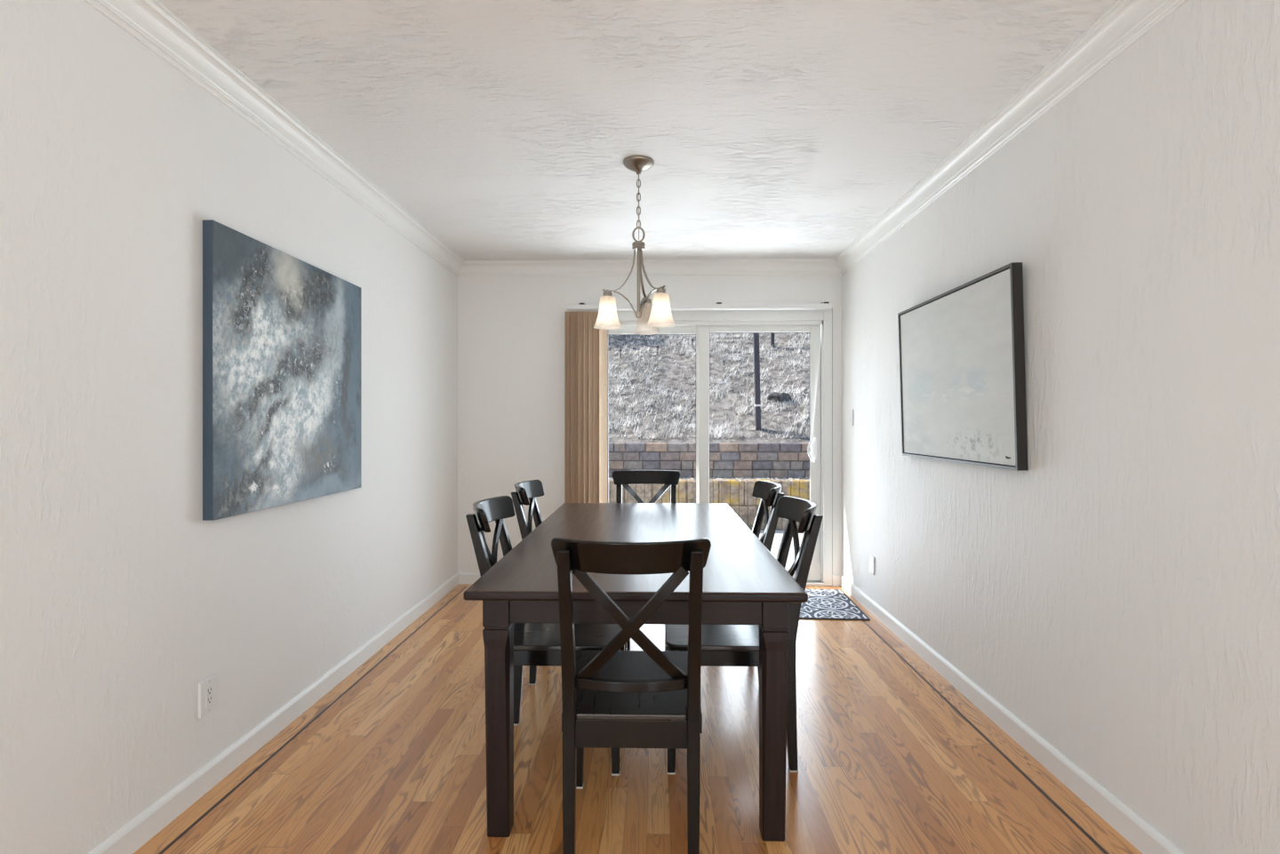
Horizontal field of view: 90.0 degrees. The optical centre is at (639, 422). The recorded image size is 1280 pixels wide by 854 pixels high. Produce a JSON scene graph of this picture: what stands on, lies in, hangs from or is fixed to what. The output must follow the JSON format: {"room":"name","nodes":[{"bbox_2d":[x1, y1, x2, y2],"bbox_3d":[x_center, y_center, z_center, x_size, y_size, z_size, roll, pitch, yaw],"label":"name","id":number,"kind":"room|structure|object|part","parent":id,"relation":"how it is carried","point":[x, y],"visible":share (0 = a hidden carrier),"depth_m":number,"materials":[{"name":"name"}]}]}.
{"room":"dining room","nodes":[
{"label":"dining room","id":0,"kind":"room"},
{"bbox_2d":[0,0,457,853],"bbox_3d":[-1.574,0.010,-0.563,0.140,2.420,11.080,0,0,1],"label":"wall","id":1,"kind":"structure","parent":0,"point":[118,599],"depth_m":1.87,"materials":[{"name":"paint"}]},
{"bbox_2d":[198,673,216,719],"bbox_3d":[-1.434,0.909,2.124,0.012,0.116,0.080,0,0,1],"label":"wall outlet","id":2,"kind":"object","parent":1,"relation":"attached to","point":[207,688],"visible":1,"depth_m":2.11,"materials":[{"name":"white plastic"}]},
{"bbox_2d":[206,684,213,707],"bbox_3d":[-1.429,0.909,2.124,0.002,0.066,0.033,0,0,1],"label":"receptacle","id":3,"kind":"object","parent":2,"relation":"attached to","point":[209,687],"depth_m":2.13,"materials":[{"name":"white plastic"}]},
{"bbox_2d":[88,572,458,853],"bbox_3d":[-1.497,1.177,-0.565,0.014,0.086,10.800,0,0,1],"label":"baseboard","id":4,"kind":"structure","parent":1,"relation":"attached to","point":[131,837],"depth_m":2.31,"materials":[{"name":"paint"}]},
{"bbox_2d":[83,0,464,276],"bbox_3d":[-1.467,-1.150,-0.566,0.074,0.100,10.800,0,0,1],"label":"trim","id":5,"kind":"structure","parent":1,"relation":"attached to","point":[149,22],"depth_m":2.31,"materials":[{"name":"paint"}]},
{"bbox_2d":[202,220,361,520],"bbox_3d":[-1.410,-0.171,2.639,0.036,0.990,1.065,0,0,1],"label":"canvas painting","id":6,"kind":"object","parent":1,"relation":"attached to","point":[282,332],"visible":1,"depth_m":2.44,"materials":[{"name":"fabric"}]},
{"bbox_2d":[132,584,1142,853],"bbox_3d":[-0.064,1.280,-0.599,3.160,0.120,11.080,0,0,1],"label":"floor","id":7,"kind":"structure","parent":0,"point":[892,758],"depth_m":2.20,"materials":[{"name":"brown wood"}]},
{"bbox_2d":[465,496,624,775],"bbox_3d":[-0.341,0.760,2.421,0.561,0.919,0.428,0,0,1],"label":"dining chair","id":8,"kind":"object","parent":7,"relation":"on","point":[534,644],"visible":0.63,"depth_m":2.32,"materials":[{"name":"black paint"}]},
{"bbox_3d":[-0.541,0.771,2.258,0.138,0.890,0.036,0,0,1],"label":"leg","id":9,"kind":"part","parent":8,"relation":"part of","materials":[{"name":"black paint"}]},
{"bbox_3d":[-0.569,0.344,2.426,0.106,0.086,0.420,0,0,1],"label":"rail","id":10,"kind":"part","parent":8,"relation":"part of","materials":[{"name":"black paint"}]},
{"bbox_3d":[-0.533,0.771,2.593,0.138,0.890,0.036,0,0,1],"label":"leg","id":11,"kind":"part","parent":8,"relation":"part of","materials":[{"name":"black paint"}]},
{"bbox_3d":[-0.292,0.819,2.236,0.362,0.061,0.018,0,0,1],"label":"seat rail","id":12,"kind":"part","parent":8,"relation":"part of","materials":[{"name":"black paint"}]},
{"bbox_3d":[-0.284,0.784,2.419,0.446,0.030,0.428,0,0,1],"label":"seat","id":13,"kind":"part","parent":8,"relation":"part of","materials":[{"name":"black wood"}]},
{"bbox_3d":[-0.091,1.006,2.231,0.042,0.421,0.041,0,0,1],"label":"leg","id":14,"kind":"part","parent":8,"relation":"part of","materials":[{"name":"black paint"}]},
{"bbox_2d":[511,480,630,685],"bbox_3d":[-0.331,0.760,3.149,0.561,0.919,0.428,0,0,1],"label":"dining chair","id":15,"kind":"object","parent":7,"relation":"on","point":[532,489],"visible":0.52,"depth_m":3.03,"materials":[{"name":"black paint"}]},
{"bbox_3d":[-0.531,0.771,2.986,0.138,0.890,0.036,0,0,1],"label":"leg","id":16,"kind":"part","parent":15,"relation":"part of","materials":[{"name":"black paint"}]},
{"bbox_3d":[-0.558,0.344,3.154,0.106,0.086,0.420,0,0,1],"label":"rail","id":17,"kind":"part","parent":15,"relation":"part of","materials":[{"name":"black paint"}]},
{"bbox_3d":[-0.523,0.771,3.321,0.138,0.890,0.036,0,0,1],"label":"leg","id":18,"kind":"part","parent":15,"relation":"part of","materials":[{"name":"black paint"}]},
{"bbox_3d":[-0.072,1.006,3.327,0.042,0.421,0.041,0,0,1],"label":"leg","id":19,"kind":"part","parent":15,"relation":"part of","materials":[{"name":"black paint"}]},
{"bbox_2d":[551,537,711,853],"bbox_3d":[-0.020,0.760,1.878,0.428,0.919,0.561,0,0,1],"label":"dining chair","id":20,"kind":"object","parent":7,"relation":"on","point":[612,698],"visible":1,"depth_m":1.70,"materials":[{"name":"black paint"}]},
{"bbox_3d":[-0.192,0.771,1.686,0.036,0.890,0.138,0,0,1],"label":"leg","id":21,"kind":"part","parent":20,"relation":"part of","materials":[{"name":"black paint"}]},
{"bbox_3d":[-0.198,1.006,2.136,0.041,0.421,0.042,0,0,1],"label":"leg","id":22,"kind":"part","parent":20,"relation":"part of","materials":[{"name":"black paint"}]},
{"bbox_3d":[-0.025,0.344,1.650,0.420,0.086,0.106,0,0,1],"label":"rail","id":23,"kind":"part","parent":20,"relation":"part of","materials":[{"name":"black paint"}]},
{"bbox_3d":[-0.023,0.836,1.723,0.302,0.076,0.018,0,0,1],"label":"seat rail","id":24,"kind":"part","parent":20,"relation":"part of","materials":[{"name":"black paint"}]},
{"bbox_3d":[-0.018,0.784,1.935,0.428,0.030,0.446,0,0,1],"label":"seat","id":25,"kind":"part","parent":20,"relation":"part of","materials":[{"name":"black wood"}]},
{"bbox_3d":[0.143,0.771,1.678,0.036,0.890,0.138,0,0,1],"label":"leg","id":26,"kind":"part","parent":20,"relation":"part of","materials":[{"name":"black paint"}]},
{"bbox_3d":[0.165,0.819,1.927,0.018,0.061,0.362,0,0,1],"label":"seat rail","id":27,"kind":"part","parent":20,"relation":"part of","materials":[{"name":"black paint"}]},
{"bbox_2d":[463,503,807,841],"bbox_3d":[0.008,0.850,2.801,0.976,0.740,1.994,0,0,1],"label":"dining table","id":28,"kind":"object","parent":7,"relation":"on","point":[744,583],"visible":0.96,"depth_m":1.88,"materials":[{"name":"brown wood"}]},
{"bbox_3d":[-0.421,0.864,1.910,0.077,0.712,0.077,0,0,1],"label":"leg","id":29,"kind":"part","parent":28,"relation":"part of","materials":[{"name":"brown wood"}]},
{"bbox_3d":[0.395,0.864,1.890,0.077,0.712,0.077,0,0,1],"label":"leg","id":30,"kind":"part","parent":28,"relation":"part of","materials":[{"name":"brown wood"}]},
{"bbox_2d":[612,470,679,503],"bbox_3d":[0.034,0.760,3.749,0.428,0.919,0.561,0,0,1],"label":"dining chair","id":31,"kind":"object","parent":7,"relation":"on","point":[668,478],"visible":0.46,"depth_m":3.97,"materials":[{"name":"black paint"}]},
{"bbox_3d":[-0.130,0.771,3.948,0.036,0.890,0.138,0,0,1],"label":"leg","id":32,"kind":"part","parent":31,"relation":"part of","materials":[{"name":"black paint"}]},
{"bbox_3d":[0.039,0.344,3.976,0.420,0.086,0.106,0,0,1],"label":"rail","id":33,"kind":"part","parent":31,"relation":"part of","materials":[{"name":"black paint"}]},
{"bbox_3d":[0.206,0.771,3.940,0.036,0.890,0.138,0,0,1],"label":"leg","id":34,"kind":"part","parent":31,"relation":"part of","materials":[{"name":"black paint"}]},
{"bbox_2d":[664,480,784,687],"bbox_3d":[0.400,0.760,3.111,0.561,0.919,0.428,0,0,1],"label":"dining chair","id":35,"kind":"object","parent":7,"relation":"on","point":[769,493],"visible":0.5,"depth_m":3.12,"materials":[{"name":"black paint"}]},
{"bbox_3d":[0.600,0.771,3.275,0.138,0.890,0.036,0,0,1],"label":"leg","id":36,"kind":"part","parent":35,"relation":"part of","materials":[{"name":"black paint"}]},
{"bbox_3d":[0.627,0.344,3.106,0.106,0.086,0.420,0,0,1],"label":"rail","id":37,"kind":"part","parent":35,"relation":"part of","materials":[{"name":"black paint"}]},
{"bbox_3d":[0.592,0.771,2.939,0.138,0.890,0.036,0,0,1],"label":"leg","id":38,"kind":"part","parent":35,"relation":"part of","materials":[{"name":"black paint"}]},
{"bbox_2d":[664,496,823,774],"bbox_3d":[0.376,0.760,2.416,0.561,0.919,0.428,0,0,1],"label":"dining chair","id":39,"kind":"object","parent":7,"relation":"on","point":[722,645],"visible":0.6,"depth_m":2.23,"materials":[{"name":"black paint"}]},
{"bbox_3d":[0.117,1.006,2.238,0.042,0.421,0.041,0,0,1],"label":"leg","id":40,"kind":"part","parent":39,"relation":"part of","materials":[{"name":"black paint"}]},
{"bbox_3d":[0.318,0.784,2.417,0.446,0.030,0.428,0,0,1],"label":"seat","id":41,"kind":"part","parent":39,"relation":"part of","materials":[{"name":"black wood"}]},
{"bbox_3d":[0.318,0.819,2.234,0.362,0.061,0.018,0,0,1],"label":"seat rail","id":42,"kind":"part","parent":39,"relation":"part of","materials":[{"name":"black paint"}]},
{"bbox_3d":[0.575,0.771,2.579,0.138,0.890,0.036,0,0,1],"label":"leg","id":43,"kind":"part","parent":39,"relation":"part of","materials":[{"name":"black paint"}]},
{"bbox_3d":[0.603,0.344,2.410,0.106,0.086,0.420,0,0,1],"label":"rail","id":44,"kind":"part","parent":39,"relation":"part of","materials":[{"name":"black paint"}]},
{"bbox_3d":[0.567,0.771,2.244,0.138,0.890,0.036,0,0,1],"label":"leg","id":45,"kind":"part","parent":39,"relation":"part of","materials":[{"name":"black paint"}]},
{"bbox_2d":[799,588,870,620],"bbox_3d":[0.992,1.216,4.319,0.892,0.008,0.712,0,0,4],"label":"door mat","id":46,"kind":"object","parent":7,"relation":"on","point":[821,604],"visible":0.5,"depth_m":4.18,"materials":[{"name":"fabric"}]},
{"bbox_2d":[157,0,1118,260],"bbox_3d":[-0.064,-1.260,-0.599,3.160,0.120,11.080,0,0,1],"label":"ceiling","id":47,"kind":"structure","parent":0,"point":[506,129],"depth_m":2.38,"materials":[{"name":"paint"}]},
{"bbox_2d":[593,155,675,335],"bbox_3d":[-0.025,-0.815,2.970,0.368,0.770,0.368,0,0,1],"label":"chandelier","id":48,"kind":"object","parent":47,"relation":"hanging from","point":[651,316],"visible":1,"depth_m":2.91,"materials":[{"name":"silver metal"}]},
{"bbox_2d":[602,289,612,295],"bbox_3d":[-0.147,-0.526,2.917,0.057,0.156,0.057,0,0,1],"label":"socket","id":49,"kind":"object","parent":48,"relation":"attached to","point":[606,292],"depth_m":2.90,"materials":[{"name":"silver metal"}]},
{"bbox_3d":[-0.147,-0.501,2.917,0.127,0.140,0.127,0,0,1],"label":"lamp shade","id":50,"kind":"part","parent":48,"relation":"part of","materials":[{"name":"white glass"}]},
{"bbox_3d":[-0.096,-0.694,2.929,0.154,0.201,0.011,0,0,-14],"label":"arm","id":51,"kind":"part","parent":48,"relation":"part of","materials":[{"name":"silver metal"}]},
{"bbox_3d":[-0.006,-0.640,2.951,0.026,0.320,0.026,0,0,1],"label":"stem","id":52,"kind":"part","parent":48,"relation":"part of","materials":[{"name":"silver metal"}]},
{"bbox_3d":[-0.006,-0.997,2.951,0.017,0.314,0.017,0,0,-44],"label":"chain","id":53,"kind":"part","parent":48,"relation":"part of","materials":[{"name":"silver metal"}]},
{"bbox_3d":[0.019,-0.694,3.039,0.011,0.201,0.154,0,0,16],"label":"arm","id":54,"kind":"part","parent":48,"relation":"part of","materials":[{"name":"silver metal"}]},
{"bbox_2d":[642,297,651,303],"bbox_3d":[0.035,-0.526,3.090,0.057,0.156,0.057,0,0,1],"label":"socket","id":55,"kind":"object","parent":48,"relation":"attached to","point":[649,300],"depth_m":3.07,"materials":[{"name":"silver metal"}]},
{"bbox_3d":[0.035,-0.501,3.090,0.127,0.140,0.127,0,0,1],"label":"lamp shade","id":56,"kind":"part","parent":48,"relation":"part of","materials":[{"name":"white glass"}]},
{"bbox_3d":[0.057,-0.694,2.884,0.011,0.201,0.154,0,0,-44],"label":"arm","id":57,"kind":"part","parent":48,"relation":"part of","materials":[{"name":"silver metal"}]},
{"bbox_2d":[656,286,666,293],"bbox_3d":[0.094,-0.526,2.846,0.057,0.156,0.057,0,0,1],"label":"socket","id":58,"kind":"object","parent":48,"relation":"attached to","point":[660,290],"depth_m":2.83,"materials":[{"name":"silver metal"}]},
{"bbox_3d":[0.094,-0.501,2.846,0.127,0.140,0.127,0,0,1],"label":"lamp shade","id":59,"kind":"part","parent":48,"relation":"part of","materials":[{"name":"white glass"}]},
{"bbox_2d":[457,274,841,574],"bbox_3d":[0.065,0.010,4.870,2.880,2.420,0.140,0,0,1],"label":"wall","id":60,"kind":"structure","parent":0,"point":[511,329],"depth_m":4.82,"materials":[{"name":"paint"}]},
{"bbox_2d":[458,572,480,583],"bbox_3d":[-0.905,1.177,4.816,0.943,0.086,0.014,0,0,1],"label":"baseboard","id":61,"kind":"structure","parent":60,"relation":"attached to","point":[464,578],"depth_m":4.82,"materials":[{"name":"paint"}]},
{"bbox_2d":[458,258,840,276],"bbox_3d":[0.062,-1.150,4.763,2.880,0.100,0.074,0,0,1],"label":"trim","id":62,"kind":"structure","parent":60,"relation":"attached to","point":[750,266],"depth_m":4.76,"materials":[{"name":"paint"}]},
{"bbox_2d":[564,302,831,503],"bbox_3d":[0.425,0.142,4.735,1.956,2.065,0.110,0,0,1],"label":"vertical blind","id":63,"kind":"object","parent":60,"relation":"attached to","point":[586,347],"visible":0.71,"depth_m":4.72,"materials":[{"name":"beige fabric"}]},
{"bbox_2d":[608,308,832,586],"bbox_3d":[0.501,0.185,4.859,1.870,2.070,0.200,0,0,1],"label":"door","id":64,"kind":"structure","parent":60,"relation":"in","point":[819,324],"depth_m":4.79,"materials":[{"name":"plastic"}]},
{"bbox_3d":[0.067,0.217,4.886,0.841,1.942,0.036,0,0,1],"label":"fixed panel","id":65,"kind":"part","parent":64,"relation":"part of","materials":[{"name":"glass"}]},
{"bbox_3d":[0.897,0.217,4.820,0.910,1.942,0.036,0,0,1],"label":"sliding panel","id":66,"kind":"part","parent":64,"relation":"part of","materials":[{"name":"glass"}]},
{"bbox_3d":[1.311,0.207,4.790,0.034,0.205,0.009,0,0,1],"label":"handle plate","id":67,"kind":"part","parent":64,"relation":"part of","materials":[{"name":"white plastic"}]},
{"bbox_2d":[832,574,841,586],"bbox_3d":[1.467,1.177,4.760,0.071,0.086,0.014,0,0,1],"label":"baseboard","id":68,"kind":"structure","parent":60,"relation":"attached to","point":[836,578],"depth_m":4.75,"materials":[{"name":"paint"}]},
{"bbox_2d":[841,0,1279,853],"bbox_3d":[1.445,0.010,-0.634,0.140,2.420,11.080,0,0,1],"label":"wall","id":69,"kind":"structure","parent":0,"point":[1117,594],"depth_m":1.89,"materials":[{"name":"paint"}]},
{"bbox_2d":[848,409,853,425],"bbox_3d":[1.490,-0.030,4.521,0.013,0.116,0.072,0,0,1],"label":"light switch","id":70,"kind":"object","parent":69,"relation":"attached to","point":[851,412],"visible":1,"depth_m":4.50,"materials":[{"name":"white plastic"}]},
{"bbox_2d":[869,554,874,575],"bbox_3d":[1.480,0.910,4.081,0.012,0.116,0.072,0,0,1],"label":"wall outlet","id":71,"kind":"object","parent":69,"relation":"attached to","point":[871,557],"visible":1,"depth_m":4.07,"materials":[{"name":"white plastic"}]},
{"bbox_2d":[897,262,1028,471],"bbox_3d":[1.428,-0.207,2.943,0.039,0.776,1.118,-2,0,1],"label":"framed painting","id":72,"kind":"object","parent":69,"relation":"attached to","point":[962,348],"visible":1,"depth_m":2.75},
{"bbox_2d":[834,0,1188,274],"bbox_3d":[1.339,-1.150,-0.632,0.074,0.100,10.800,0,0,1],"label":"trim","id":73,"kind":"structure","parent":69,"relation":"attached to","point":[1126,21],"depth_m":2.31,"materials":[{"name":"paint"}]},
{"bbox_2d":[840,575,1183,853],"bbox_3d":[1.369,1.177,-0.632,0.014,0.086,10.800,0,0,1],"label":"baseboard","id":74,"kind":"structure","parent":69,"relation":"attached to","point":[1129,825],"depth_m":2.31,"materials":[{"name":"paint"}]},
{"label":"outside","id":75,"kind":"structure","parent":0,"visible":0},
{"bbox_2d":[608,477,809,480],"bbox_3d":[1.694,0.866,8.200,15.000,0.308,0.764,0,0,1],"label":"ledge","id":76,"kind":"object","parent":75,"point":[688,478],"visible":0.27,"depth_m":8.26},
{"bbox_2d":[608,442,809,478],"bbox_3d":[1.601,0.510,8.532,13.366,0.469,0.306,0,0,1],"label":"wall","id":77,"kind":"structure","parent":76,"relation":"on","point":[726,460],"depth_m":8.40,"materials":[{"name":"brick"}]},
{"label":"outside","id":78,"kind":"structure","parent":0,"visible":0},
{"bbox_2d":[608,333,809,443],"bbox_3d":[1.405,-4.301,17.147,16.000,9.304,17.450,0,0,1],"label":"stone wall","id":79,"kind":"structure","parent":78,"point":[722,407],"depth_m":10.10,"materials":[{"name":"stone"}]},
{"bbox_2d":[608,333,809,440],"bbox_3d":[1.175,-1.481,11.727,5.545,3.478,6.387,0,0,1],"label":"dry grass","id":80,"kind":"structure","parent":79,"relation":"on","point":[661,430],"depth_m":9.99,"materials":[{"name":"plant"}]},
{"bbox_2d":[752,333,760,431],"bbox_3d":[1.611,-1.117,8.864,0.078,2.600,0.078,-1,0,1],"label":"fence post","id":81,"kind":"object","parent":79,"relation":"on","point":[756,336],"visible":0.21,"depth_m":8.83,"materials":[{"name":"black metal"}]},
{"bbox_2d":[770,333,774,347],"bbox_3d":[2.416,-2.195,11.666,0.058,1.800,0.058,0,0,1],"label":"fence post","id":82,"kind":"object","parent":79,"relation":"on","point":[772,334],"visible":0.02,"depth_m":11.64,"materials":[{"name":"metal"}]},
{"bbox_2d":[767,392,791,402],"bbox_3d":[2.095,-0.347,9.650,0.370,0.211,0.236,0,0,1],"label":"rock","id":83,"kind":"object","parent":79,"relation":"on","point":[780,396],"visible":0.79,"depth_m":9.57,"materials":[{"name":"grey stone"}]},
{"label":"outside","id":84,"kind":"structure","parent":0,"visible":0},
{"bbox_2d":[751,529,803,567],"bbox_3d":[1.651,1.395,6.363,15.000,0.150,2.920,0,0,1],"label":"patio","id":85,"kind":"structure","parent":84,"point":[778,536],"depth_m":6.86,"materials":[{"name":"concrete"}]},
{"bbox_2d":[608,479,809,529],"bbox_3d":[1.690,1.022,7.960,13.087,0.597,0.306,0,0,1],"label":"wall","id":86,"kind":"structure","parent":85,"relation":"on","point":[737,494],"depth_m":7.83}
]}

